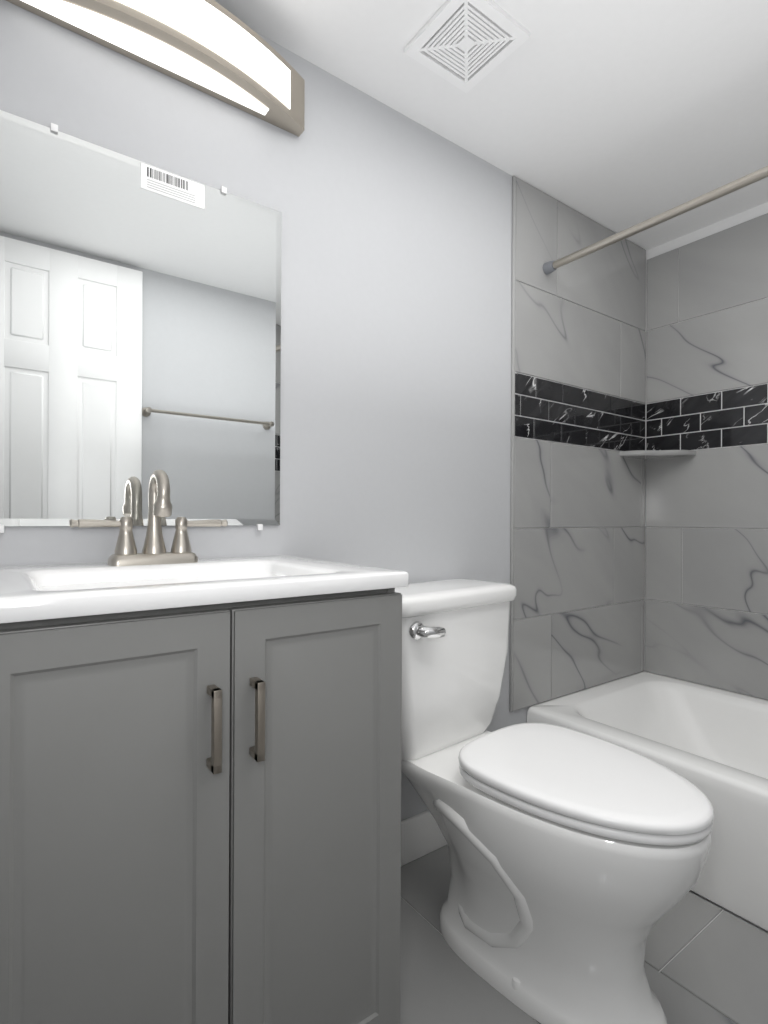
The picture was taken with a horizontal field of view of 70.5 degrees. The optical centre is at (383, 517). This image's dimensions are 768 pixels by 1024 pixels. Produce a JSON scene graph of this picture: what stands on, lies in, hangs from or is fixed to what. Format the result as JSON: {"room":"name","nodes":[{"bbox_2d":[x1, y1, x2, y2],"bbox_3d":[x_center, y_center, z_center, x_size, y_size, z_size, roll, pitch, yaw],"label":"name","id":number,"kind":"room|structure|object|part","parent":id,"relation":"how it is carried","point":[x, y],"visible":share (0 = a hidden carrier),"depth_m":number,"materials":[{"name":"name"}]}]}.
{"room":"bathroom","nodes":[
{"label":"bathroom","id":0,"kind":"room"},
{"bbox_2d":[0,0,635,820],"bbox_3d":[0.124,-0.029,1.639,2.536,2.198,0.100,0,0,-36],"label":"wall","id":1,"kind":"structure","parent":0,"point":[396,358],"depth_m":1.43,"materials":[{"name":"paint"}]},
{"bbox_2d":[0,110,280,532],"bbox_3d":[-0.492,-0.355,1.118,0.609,0.767,0.008,0,0,-36],"label":"mirror","id":2,"kind":"object","parent":1,"relation":"attached to","point":[140,322],"visible":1,"depth_m":1.10,"materials":[{"name":"clear glass"}]},
{"bbox_2d":[6,0,304,136],"bbox_3d":[-0.451,-0.993,1.086,0.680,0.122,0.107,0,0,-36],"label":"sconce","id":3,"kind":"object","parent":1,"relation":"attached to","point":[213,48],"visible":1,"depth_m":1.11,"materials":[{"name":"silver metal"}]},
{"bbox_2d":[401,810,446,865],"bbox_3d":[0.087,0.909,1.545,0.812,0.120,0.014,0,0,-36],"label":"baseboard","id":4,"kind":"structure","parent":1,"relation":"attached to","point":[421,834],"depth_m":1.55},
{"bbox_2d":[509,176,515,711],"bbox_3d":[0.424,-0.243,1.790,0.012,1.764,0.010,0,0,-36],"label":"trim","id":5,"kind":"structure","parent":1,"relation":"attached to","point":[512,434],"depth_m":1.78,"materials":[{"name":"metal"}]},
{"bbox_2d":[513,177,645,710],"bbox_3d":[0.761,-0.241,2.037,0.823,1.764,0.009,0,0,-36],"label":"tiles","id":6,"kind":"structure","parent":1,"relation":"attached to","point":[579,487],"depth_m":1.99,"materials":[{"name":"tile"}]},
{"bbox_2d":[543,166,767,274],"bbox_3d":[0.988,-0.860,1.302,0.040,0.040,1.440,0,0,-36],"label":"shower curtain rod","id":7,"kind":"object","parent":6,"relation":"attached to","point":[549,267],"visible":0.98,"depth_m":1.55,"materials":[{"name":"silver metal"}]},
{"bbox_2d":[214,0,767,250],"bbox_3d":[0.591,-1.176,1.010,2.536,0.100,1.660,0,0,-36],"label":"ceiling","id":8,"kind":"structure","parent":0,"point":[616,116],"depth_m":1.44,"materials":[{"name":"paint"}]},
{"bbox_2d":[404,0,529,92],"bbox_3d":[0.194,-1.122,1.284,0.208,0.012,0.208,0,0,-36],"label":"ceiling vent","id":9,"kind":"object","parent":8,"relation":"in","point":[465,46],"visible":1,"depth_m":1.27,"materials":[{"name":"white plastic"}]},
{"bbox_2d":[644,202,767,699],"bbox_3d":[1.568,-0.022,1.729,0.100,2.198,1.460,0,0,-36],"label":"wall","id":10,"kind":"structure","parent":0,"point":[739,218],"depth_m":2.13,"materials":[{"name":"paint"}]},
{"bbox_2d":[619,450,695,459],"bbox_3d":[1.074,-0.252,2.136,0.200,0.020,0.200,0,0,-36],"label":"corner shelf","id":11,"kind":"object","parent":10,"relation":"attached to","point":[648,454],"visible":1,"depth_m":2.12,"materials":[{"name":"stone"}]},
{"bbox_2d":[645,213,767,699],"bbox_3d":[1.527,-0.217,1.693,0.009,1.724,1.451,0,0,-36],"label":"tiles","id":12,"kind":"structure","parent":10,"relation":"attached to","point":[706,594],"depth_m":2.07,"materials":[{"name":"tile"}]},
{"bbox_2d":[689,890,767,932],"bbox_3d":[0.579,1.026,1.010,2.536,0.091,1.660,0,0,-36],"label":"floor","id":13,"kind":"structure","parent":0,"point":[732,913],"depth_m":1.35,"materials":[{"name":"tile"}]},
{"bbox_2d":[400,844,767,1023],"bbox_3d":[0.276,0.975,0.788,1.584,0.009,1.460,0,0,-36],"label":"floor","id":14,"kind":"structure","parent":13,"relation":"on","point":[705,962],"depth_m":1.17,"materials":[{"name":"tile"}]},
{"bbox_2d":[0,470,407,1023],"bbox_3d":[-0.340,0.438,0.925,0.607,1.058,0.502,0,0,-36],"label":"bathroom vanity","id":15,"kind":"object","parent":14,"relation":"on","point":[200,790],"visible":1,"depth_m":0.73,"materials":[{"name":"grey wood"}]},
{"bbox_3d":[-0.337,0.494,0.667,0.296,0.736,0.023,0,0,-36],"label":"door","id":16,"kind":"part","parent":15,"relation":"part of","materials":[{"name":"grey wood"}]},
{"bbox_2d":[0,555,407,649],"bbox_3d":[-0.344,0.140,0.933,0.607,0.102,0.482,0,0,-36],"label":"countertop","id":17,"kind":"structure","parent":15,"relation":"on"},
{"bbox_2d":[69,470,227,566],"bbox_3d":[-0.430,-0.001,1.034,0.288,0.180,0.106,0,0,-36],"label":"faucet","id":18,"kind":"object","parent":17,"relation":"on","point":[154,554],"depth_m":1.03,"materials":[{"name":"silver metal"}]},
{"bbox_3d":[-0.096,0.495,0.844,0.296,0.736,0.023,0,0,-36],"label":"door","id":19,"kind":"part","parent":15,"relation":"part of","materials":[{"name":"grey wood"}]},
{"bbox_2d":[395,578,713,1023],"bbox_3d":[0.288,0.575,1.212,0.471,0.791,0.775,0,0,-36],"label":"toilet","id":20,"kind":"object","parent":14,"relation":"on","point":[578,859],"visible":0.9,"depth_m":1.06,"materials":[{"name":"white ceramic"}]},
{"bbox_2d":[527,671,767,930],"bbox_3d":[1.216,0.810,1.475,0.756,0.330,1.456,0,0,-36],"label":"bathtub","id":21,"kind":"object","parent":13,"relation":"on","point":[711,743],"visible":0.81,"depth_m":1.83,"materials":[{"name":"ceramic"}]}
]}

